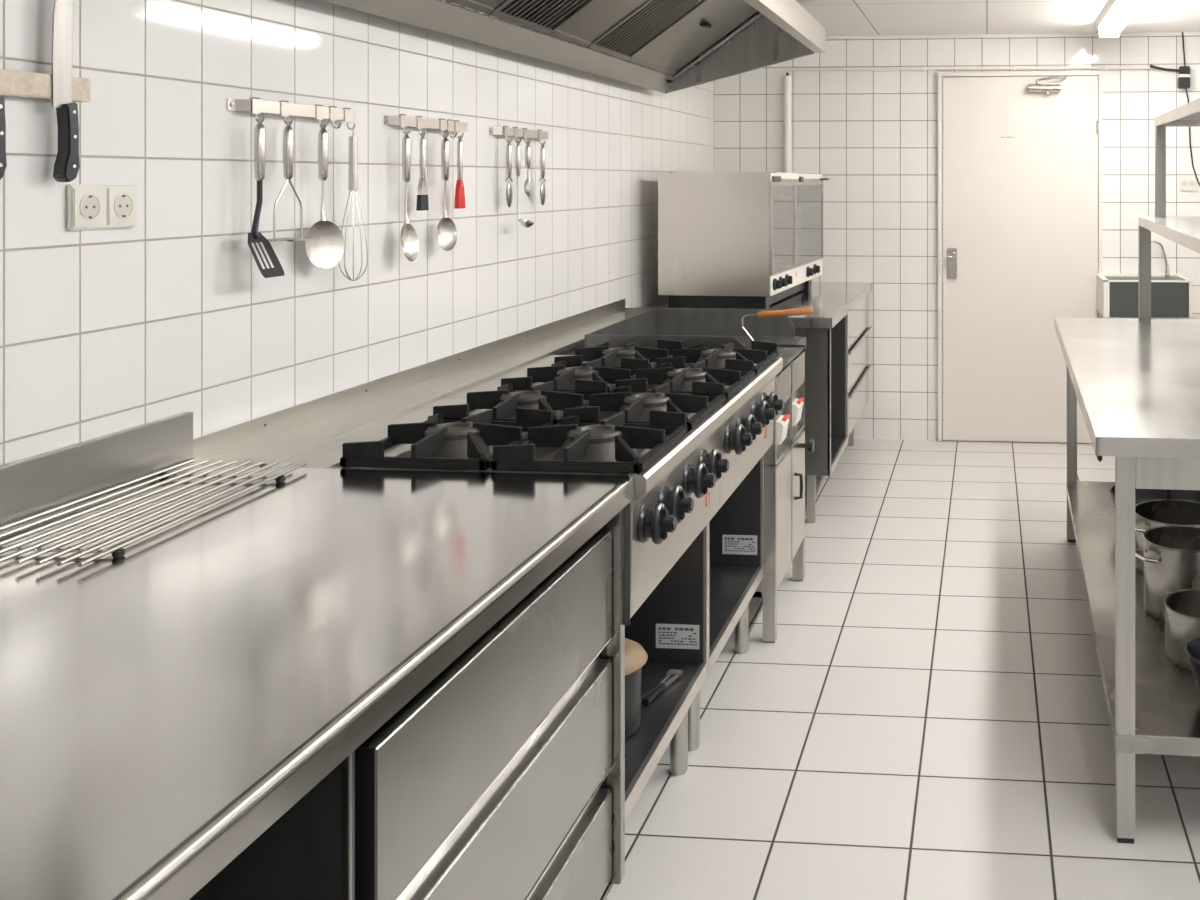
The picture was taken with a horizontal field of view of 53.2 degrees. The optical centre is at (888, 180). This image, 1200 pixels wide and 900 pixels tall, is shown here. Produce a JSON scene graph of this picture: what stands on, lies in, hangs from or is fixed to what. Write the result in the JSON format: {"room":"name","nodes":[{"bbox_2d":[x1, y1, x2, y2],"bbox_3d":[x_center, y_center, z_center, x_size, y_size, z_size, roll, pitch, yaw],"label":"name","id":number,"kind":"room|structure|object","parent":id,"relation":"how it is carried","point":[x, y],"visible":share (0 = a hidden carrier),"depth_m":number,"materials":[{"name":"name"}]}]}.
{"room":"commercial kitchen","nodes":[
{"label":"commercial kitchen","id":0,"kind":"room"},
{"bbox_2d":[0,0,713,464],"bbox_3d":[-1.418,0.321,2.164,0.100,2.264,8.869,0,0,5],"label":"wall","id":1,"kind":"structure","parent":0,"point":[103,332],"depth_m":2.51,"materials":[{"name":"tile"}]},
{"bbox_2d":[0,69,89,101],"bbox_3d":[-1.393,-0.153,1.716,0.026,0.040,0.460,0,0,5],"label":"bar","id":2,"kind":"object","parent":1,"relation":"attached to","point":[15,83],"visible":0.72,"depth_m":1.83,"materials":[{"name":"beige wood"}]},
{"bbox_2d":[0,96,6,179],"bbox_3d":[-1.375,-0.191,1.742,0.024,0.388,0.045,0,0,5],"label":"kitchen knife","id":3,"kind":"object","parent":2,"relation":"attached to","point":[3,163],"visible":1,"depth_m":1.75,"materials":[{"name":"metal"}]},
{"bbox_2d":[52,0,79,181],"bbox_3d":[-1.363,-0.191,1.884,0.024,0.388,0.045,0,0,5],"label":"kitchen knife","id":4,"kind":"object","parent":2,"relation":"attached to","point":[67,165],"visible":1,"depth_m":1.88,"materials":[{"name":"metal"}]},
{"bbox_2d":[67,184,136,230],"bbox_3d":[-1.374,0.046,1.996,0.015,0.078,0.152,0,0,5],"label":"wall socket","id":5,"kind":"object","parent":1,"relation":"attached to","point":[89,206],"visible":1,"depth_m":1.98,"materials":[{"name":"white plastic"}]},
{"bbox_2d":[227,97,355,129],"bbox_3d":[-1.308,-0.145,2.538,0.051,0.053,0.423,0,0,5],"label":"utensil rail","id":6,"kind":"object","parent":1,"relation":"attached to","point":[254,105],"visible":1,"depth_m":2.49,"materials":[{"name":"grey metal"}]},
{"bbox_2d":[248,119,283,277],"bbox_3d":[-1.299,0.036,2.367,0.043,0.329,0.085,0,0,5],"label":"slotted spatula","id":7,"kind":"object","parent":6,"relation":"hanging from","point":[254,236],"visible":1,"depth_m":2.37,"materials":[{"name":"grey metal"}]},
{"bbox_2d":[267,121,319,241],"bbox_3d":[-1.294,0.001,2.468,0.074,0.258,0.100,0,0,5],"label":"potato masher","id":8,"kind":"object","parent":6,"relation":"hanging from","point":[288,137],"visible":0.99,"depth_m":2.46,"materials":[{"name":"grey metal"}]},
{"bbox_2d":[305,124,343,268],"bbox_3d":[-1.290,0.037,2.598,0.021,0.331,0.112,0,0,18],"label":"ladle","id":9,"kind":"object","parent":6,"relation":"hanging from","point":[325,252],"visible":1,"depth_m":2.60,"materials":[{"name":"grey metal"}]},
{"bbox_2d":[305,220,343,268],"bbox_3d":[-1.288,0.147,2.598,0.017,0.112,0.112,0,0,20],"label":"bowl","id":10,"kind":"object","parent":9,"relation":"on","point":[325,252],"depth_m":2.60,"materials":[{"name":"metal"}]},
{"bbox_2d":[339,128,367,280],"bbox_3d":[-1.274,0.058,2.712,0.065,0.365,0.065,0,0,5],"label":"whisk","id":11,"kind":"object","parent":6,"relation":"hanging from","point":[353,140],"visible":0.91,"depth_m":2.70,"materials":[{"name":"grey metal"}]},
{"bbox_2d":[193,299,624,466],"bbox_3d":[-1.176,0.544,3.538,0.142,0.077,2.672,0,0,5],"label":"backsplash","id":12,"kind":"structure","parent":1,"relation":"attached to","point":[276,434],"depth_m":2.87,"materials":[{"name":"metal"}]},
{"bbox_2d":[384,114,466,138],"bbox_3d":[-1.257,-0.145,3.137,0.051,0.053,0.410,0,0,5],"label":"utensil rail","id":13,"kind":"object","parent":1,"relation":"attached to","point":[402,120],"visible":1,"depth_m":3.10,"materials":[{"name":"grey metal"}]},
{"bbox_2d":[400,131,418,260],"bbox_3d":[-1.253,0.042,2.969,0.032,0.340,0.062,0,0,5],"label":"serving spoon","id":14,"kind":"object","parent":13,"relation":"hanging from","point":[408,237],"visible":1,"depth_m":2.97,"materials":[{"name":"grey metal"}]},
{"bbox_2d":[400,223,418,260],"bbox_3d":[-1.250,0.161,2.969,0.023,0.101,0.063,0,0,16],"label":"bowl","id":15,"kind":"object","parent":14,"relation":"on","point":[408,237],"depth_m":2.98,"materials":[{"name":"metal"}]},
{"bbox_2d":[416,132,428,210],"bbox_3d":[-1.250,-0.024,3.057,0.016,0.209,0.040,0,0,5],"label":"brush","id":16,"kind":"object","parent":13,"relation":"hanging from","point":[422,191],"visible":1,"depth_m":3.05,"materials":[{"name":"grey metal"}]},
{"bbox_2d":[437,134,456,250],"bbox_3d":[-1.238,0.035,3.183,0.025,0.325,0.065,0,0,34],"label":"serving spoon","id":17,"kind":"object","parent":13,"relation":"hanging from","point":[446,228],"visible":1,"depth_m":3.18,"materials":[{"name":"grey metal"}]},
{"bbox_2d":[437,218,456,250],"bbox_3d":[-1.236,0.150,3.182,0.019,0.094,0.065,0,0,34],"label":"bowl","id":18,"kind":"object","parent":17,"relation":"on","point":[446,228],"depth_m":3.19,"materials":[{"name":"metal"}]},
{"bbox_2d":[454,136,464,208],"bbox_3d":[-1.231,-0.024,3.273,0.016,0.209,0.040,0,0,5],"label":"brush","id":19,"kind":"object","parent":13,"relation":"hanging from","point":[459,203],"visible":1,"depth_m":3.27,"materials":[{"name":"red plastic"}]},
{"bbox_2d":[489,126,547,144],"bbox_3d":[-1.204,-0.145,3.755,0.051,0.053,0.404,0,0,5],"label":"utensil rail","id":20,"kind":"object","parent":1,"relation":"attached to","point":[505,130],"visible":1,"depth_m":3.69,"materials":[{"name":"grey metal"}]},
{"bbox_2d":[505,140,512,207],"bbox_3d":[-1.203,-0.020,3.609,0.018,0.216,0.051,0,0,5],"label":"vegetable peeler","id":21,"kind":"object","parent":20,"relation":"hanging from","point":[508,147],"visible":1,"depth_m":3.60,"materials":[{"name":"grey metal"}]},
{"bbox_2d":[516,141,533,227],"bbox_3d":[-1.175,0.012,3.677,0.060,0.281,0.046,0,0,5],"label":"ladle","id":22,"kind":"object","parent":20,"relation":"hanging from","point":[524,222],"visible":1,"depth_m":3.67,"materials":[{"name":"grey metal"}]},
{"bbox_2d":[520,218,533,227],"bbox_3d":[-1.167,0.138,3.676,0.044,0.030,0.046,0,0,5],"label":"bowl","id":23,"kind":"object","parent":22,"relation":"on","point":[524,222],"depth_m":3.66,"materials":[{"name":"metal"}]},
{"bbox_2d":[524,141,530,196],"bbox_3d":[-1.190,-0.036,3.752,0.019,0.184,0.035,0,0,5],"label":"serving spoon","id":24,"kind":"object","parent":20,"relation":"hanging from","point":[527,147],"visible":1,"depth_m":3.75,"materials":[{"name":"metal"}]},
{"bbox_2d":[539,143,545,205],"bbox_3d":[-1.179,-0.020,3.881,0.018,0.216,0.051,0,0,5],"label":"vegetable peeler","id":25,"kind":"object","parent":20,"relation":"hanging from","point":[542,148],"visible":1,"depth_m":3.87,"materials":[{"name":"grey metal"}]},
{"bbox_2d":[607,439,1199,899],"bbox_3d":[0.126,1.503,2.031,3.198,0.100,8.869,0,0,5],"label":"floor","id":26,"kind":"structure","parent":0,"point":[926,715],"depth_m":3.03,"materials":[{"name":"tile"}]},
{"bbox_2d":[189,503,629,899],"bbox_3d":[-1.023,1.023,0.860,0.853,0.860,2.637,0,0,5],"label":"base cabinet","id":27,"kind":"object","parent":26,"relation":"on","point":[503,777],"visible":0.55,"depth_m":1.62,"materials":[{"name":"metal"}]},
{"bbox_2d":[0,412,633,899],"bbox_3d":[-1.035,0.522,0.835,0.888,0.148,2.686,0,0,5],"label":"countertop","id":28,"kind":"structure","parent":27,"relation":"on","point":[164,703],"depth_m":1.40,"materials":[{"name":"metal"}]},
{"bbox_2d":[0,459,306,566],"bbox_3d":[-1.238,0.545,1.901,0.266,0.016,0.575,0,0,5],"label":"cooling rack","id":29,"kind":"object","parent":28,"relation":"on","point":[117,551],"visible":1,"depth_m":1.86,"materials":[{"name":"silver metal"}]},
{"bbox_2d":[260,379,731,899],"bbox_3d":[-0.786,0.976,2.523,0.800,0.954,0.717,0,0,5],"label":"gas range","id":30,"kind":"object","parent":26,"relation":"on","point":[669,444],"visible":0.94,"depth_m":2.48,"materials":[{"name":"metal"}]},
{"bbox_2d":[260,394,690,475],"bbox_3d":[-0.813,0.573,2.526,0.745,0.051,0.716,0,0,5],"label":"cooktop","id":31,"kind":"object","parent":30,"relation":"in","point":[326,453],"depth_m":2.31,"materials":[{"name":"metal"}]},
{"bbox_2d":[625,667,641,738],"bbox_3d":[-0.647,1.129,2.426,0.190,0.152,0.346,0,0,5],"label":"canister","id":32,"kind":"object","parent":30,"relation":"on","point":[633,680],"visible":0.14,"depth_m":2.47,"materials":[{"name":"black metal"}]},
{"bbox_2d":[625,638,647,675],"bbox_3d":[-0.633,1.036,2.504,0.202,0.045,0.202,0,0,5],"label":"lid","id":33,"kind":"object","parent":32,"relation":"on","point":[636,656],"visible":0.22,"depth_m":2.48,"materials":[{"name":"brown wood"}]},
{"bbox_2d":[641,669,683,705],"bbox_3d":[-0.540,1.196,2.701,0.041,0.016,0.179,0,0,16],"label":"serving tongs","id":34,"kind":"object","parent":30,"relation":"on","point":[649,695],"visible":0.94,"depth_m":2.68,"materials":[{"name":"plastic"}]},
{"bbox_2d":[659,627,696,645],"bbox_3d":[-0.526,1.137,2.843,0.098,0.042,0.001,0,0,5],"label":"print","id":35,"kind":"object","parent":30,"relation":"attached to","point":[668,636],"depth_m":2.84,"materials":[{"name":"grey paper"}]},
{"bbox_2d":[706,491,709,506],"bbox_3d":[-0.433,0.761,2.722,0.001,0.028,0.030,0,0,5],"label":"print","id":36,"kind":"object","parent":30,"relation":"attached to","point":[707,494],"depth_m":2.73,"materials":[{"name":"red"}]},
{"bbox_2d":[440,339,783,750],"bbox_3d":[-0.724,0.976,3.239,0.800,0.954,0.717,0,0,5],"label":"gas range","id":37,"kind":"object","parent":26,"relation":"on","point":[736,531],"visible":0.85,"depth_m":3.25,"materials":[{"name":"metal"}]},
{"bbox_2d":[440,352,726,397],"bbox_3d":[-0.751,0.573,3.242,0.745,0.051,0.716,0,0,5],"label":"cooktop","id":38,"kind":"object","parent":37,"relation":"in","point":[490,382],"depth_m":3.16,"materials":[{"name":"metal"}]},
{"bbox_2d":[725,537,755,551],"bbox_3d":[-0.465,1.137,3.558,0.098,0.042,0.001,0,0,5],"label":"print","id":39,"kind":"object","parent":37,"relation":"attached to","point":[732,544],"depth_m":3.56,"materials":[{"name":"grey paper"}]},
{"bbox_2d":[585,308,813,642],"bbox_3d":[-0.672,0.977,4.030,0.808,0.952,0.848,0,0,5],"label":"fryer","id":40,"kind":"object","parent":26,"relation":"on","point":[784,461],"visible":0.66,"depth_m":3.91,"materials":[{"name":"metal"}]},
{"bbox_2d":[671,335,805,348],"bbox_3d":[-0.690,0.630,4.328,0.720,0.046,0.254,0,0,5],"label":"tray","id":41,"kind":"object","parent":40,"relation":"on","point":[781,340],"depth_m":4.37,"materials":[{"name":"metal"}]},
{"bbox_2d":[741,307,812,348],"bbox_3d":[-0.537,0.615,4.036,0.539,0.337,0.195,0,0,5],"label":"basket","id":42,"kind":"object","parent":40,"relation":"in","point":[806,310],"visible":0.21,"depth_m":4.02,"materials":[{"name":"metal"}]},
{"bbox_2d":[795,294,871,522],"bbox_3d":[-0.600,1.029,5.600,0.881,0.848,1.585,0,0,5],"label":"base cabinet","id":43,"kind":"object","parent":26,"relation":"on","point":[836,383],"visible":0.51,"depth_m":5.28,"materials":[{"name":"metal"}]},
{"bbox_2d":[643,282,872,327],"bbox_3d":[-0.614,0.594,5.606,0.904,0.042,1.666,0,0,5],"label":"countertop","id":44,"kind":"structure","parent":43,"relation":"on","point":[831,302],"depth_m":5.34,"materials":[{"name":"metal"}]},
{"bbox_2d":[658,172,829,308],"bbox_3d":[-0.663,0.268,5.564,0.561,0.608,1.150,0,0,8],"label":"oven","id":45,"kind":"object","parent":44,"relation":"on","point":[754,240],"visible":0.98,"depth_m":5.01,"materials":[{"name":"metal"}]},
{"bbox_2d":[1055,317,1199,843],"bbox_3d":[0.920,1.006,3.523,0.720,0.895,2.170,0,0,6],"label":"work table","id":46,"kind":"object","parent":26,"relation":"on","point":[1135,383],"visible":0.96,"depth_m":2.82,"materials":[{"name":"metal"}]},
{"bbox_2d":[1066,481,1199,756],"bbox_3d":[0.919,1.233,3.518,0.630,0.040,2.120,0,0,6],"label":"shelf","id":47,"kind":"object","parent":46,"relation":"attached to","point":[1167,695],"depth_m":2.92,"materials":[{"name":"metal"}]},
{"bbox_2d":[1109,485,1199,506],"bbox_3d":[0.944,1.110,3.954,0.351,0.206,0.351,0,0,-40],"label":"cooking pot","id":48,"kind":"object","parent":46,"relation":"on","point":[1141,495],"visible":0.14,"depth_m":4.08,"materials":[{"name":"metal"}]},
{"bbox_2d":[1135,525,1199,620],"bbox_3d":[0.832,1.110,3.210,0.304,0.206,0.232,0,0,5],"label":"cooking pot","id":49,"kind":"object","parent":46,"relation":"on","point":[1171,558],"visible":0.74,"depth_m":3.15,"materials":[{"name":"metal"}]},
{"bbox_2d":[1135,499,1199,572],"bbox_3d":[0.905,1.125,3.565,0.321,0.176,0.280,0,0,23],"label":"cooking pot","id":50,"kind":"object","parent":46,"relation":"on","point":[1161,512],"visible":0.47,"depth_m":3.68,"materials":[{"name":"metal"}]},
{"bbox_2d":[1138,98,1199,320],"bbox_3d":[1.063,0.153,3.552,0.413,0.809,2.078,0,0,7],"label":"shelf rack","id":51,"kind":"object","parent":46,"relation":"on","point":[1182,230],"visible":1,"depth_m":4.52,"materials":[{"name":"metal"}]},
{"bbox_2d":[1163,589,1199,670],"bbox_3d":[0.808,1.145,2.896,0.216,0.136,0.216,0,0,5],"label":"cooking pot","id":52,"kind":"object","parent":46,"relation":"on","point":[1182,607],"visible":0.88,"depth_m":2.86,"materials":[{"name":"metal"}]},
{"bbox_2d":[1185,637,1199,689],"bbox_3d":[0.791,1.155,2.652,0.200,0.116,0.200,0,0,5],"label":"mixing bowl","id":53,"kind":"object","parent":46,"relation":"on","point":[1192,648],"visible":1,"depth_m":2.66,"materials":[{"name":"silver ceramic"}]},
{"bbox_2d":[714,35,1199,442],"bbox_3d":[0.503,0.321,6.399,2.998,2.264,0.100,0,0,5],"label":"wall","id":54,"kind":"structure","parent":0,"point":[873,133],"depth_m":6.38,"materials":[{"name":"tile"}]},
{"bbox_2d":[784,73,790,172],"bbox_3d":[-0.571,-0.017,6.412,0.042,1.177,0.042,0,0,5],"label":"standpipe","id":55,"kind":"object","parent":54,"relation":"attached to","point":[787,79],"visible":0.58,"depth_m":6.39,"materials":[{"name":"white paint"}]},
{"bbox_2d":[788,65,1159,71],"bbox_3d":[0.457,-0.620,6.338,2.060,0.027,0.030,0,0,5],"label":"conduit","id":56,"kind":"object","parent":54,"relation":"attached to","point":[1014,68],"visible":1,"depth_m":6.33,"materials":[{"name":"white paint"}]},
{"bbox_2d":[826,32,1199,38],"bbox_3d":[0.498,-0.803,6.343,2.998,0.016,0.012,0,0,5],"label":"trim","id":57,"kind":"structure","parent":54,"relation":"attached to","point":[1150,33],"depth_m":6.33,"materials":[{"name":"white paint"}]},
{"bbox_2d":[938,71,1101,442],"bbox_3d":[0.717,0.425,6.253,0.906,2.055,0.155,0,0,5],"label":"door","id":58,"kind":"structure","parent":54,"relation":"in","point":[1022,156],"depth_m":6.31,"materials":[{"name":"paint"}]},
{"bbox_2d":[1097,240,1191,317],"bbox_3d":[1.352,0.520,6.080,0.448,0.386,0.387,0,0,5],"label":"basin","id":59,"kind":"object","parent":54,"relation":"attached to","point":[1117,293],"visible":0.84,"depth_m":5.90,"materials":[{"name":"grey metal"}]},
{"bbox_2d":[1151,240,1169,274],"bbox_3d":[1.450,0.421,6.196,0.157,0.189,0.028,0,0,-5],"label":"faucet","id":60,"kind":"object","parent":59,"relation":"on","point":[1167,272],"depth_m":6.20,"materials":[{"name":"silver metal"}]},
{"bbox_2d":[1150,64,1189,88],"bbox_3d":[1.533,-0.568,6.233,0.218,0.132,0.052,0,0,5],"label":"switch box","id":61,"kind":"object","parent":54,"relation":"attached to","point":[1183,82],"visible":1,"depth_m":6.21,"materials":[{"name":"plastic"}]},
{"bbox_2d":[1181,176,1195,190],"bbox_3d":[1.638,0.018,6.243,0.080,0.080,0.016,0,0,5],"label":"wall socket","id":62,"kind":"object","parent":54,"relation":"attached to","point":[1188,183],"visible":1,"depth_m":6.24,"materials":[{"name":"white plastic"}]},
{"bbox_2d":[1185,89,1199,184],"bbox_3d":[1.702,-0.203,6.232,0.163,0.599,0.009,0,0,5],"label":"cable","id":63,"kind":"object","parent":54,"relation":"attached to","point":[1185,89],"visible":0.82,"depth_m":6.23,"materials":[{"name":"black plastic"}]},
{"bbox_2d":[796,0,1199,35],"bbox_3d":[0.126,-0.861,2.031,3.198,0.100,8.869,0,0,5],"label":"ceiling","id":64,"kind":"structure","parent":0,"point":[838,17],"depth_m":5.65,"materials":[{"name":"white paint"}]},
{"bbox_2d":[322,0,825,93],"bbox_3d":[-0.852,-0.604,3.042,0.748,0.410,4.419,0,0,5],"label":"extractor hood","id":65,"kind":"object","parent":64,"relation":"attached to","point":[664,46],"visible":1,"depth_m":4.29,"materials":[{"name":"metal"}]},
{"bbox_2d":[1095,0,1152,37],"bbox_3d":[1.078,-0.771,5.252,0.148,0.077,1.210,0,0,5],"label":"ceiling lamp","id":66,"kind":"object","parent":64,"relation":"attached to","point":[1116,14],"visible":1,"depth_m":5.26,"materials":[{"name":"white paint"}]},
{"bbox_2d":[1182,32,1185,65],"bbox_3d":[1.614,-0.717,6.241,0.021,0.188,0.007,0,0,5],"label":"cable","id":67,"kind":"object","parent":64,"relation":"hanging from","point":[1182,32],"visible":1,"depth_m":6.24,"materials":[{"name":"black plastic"}]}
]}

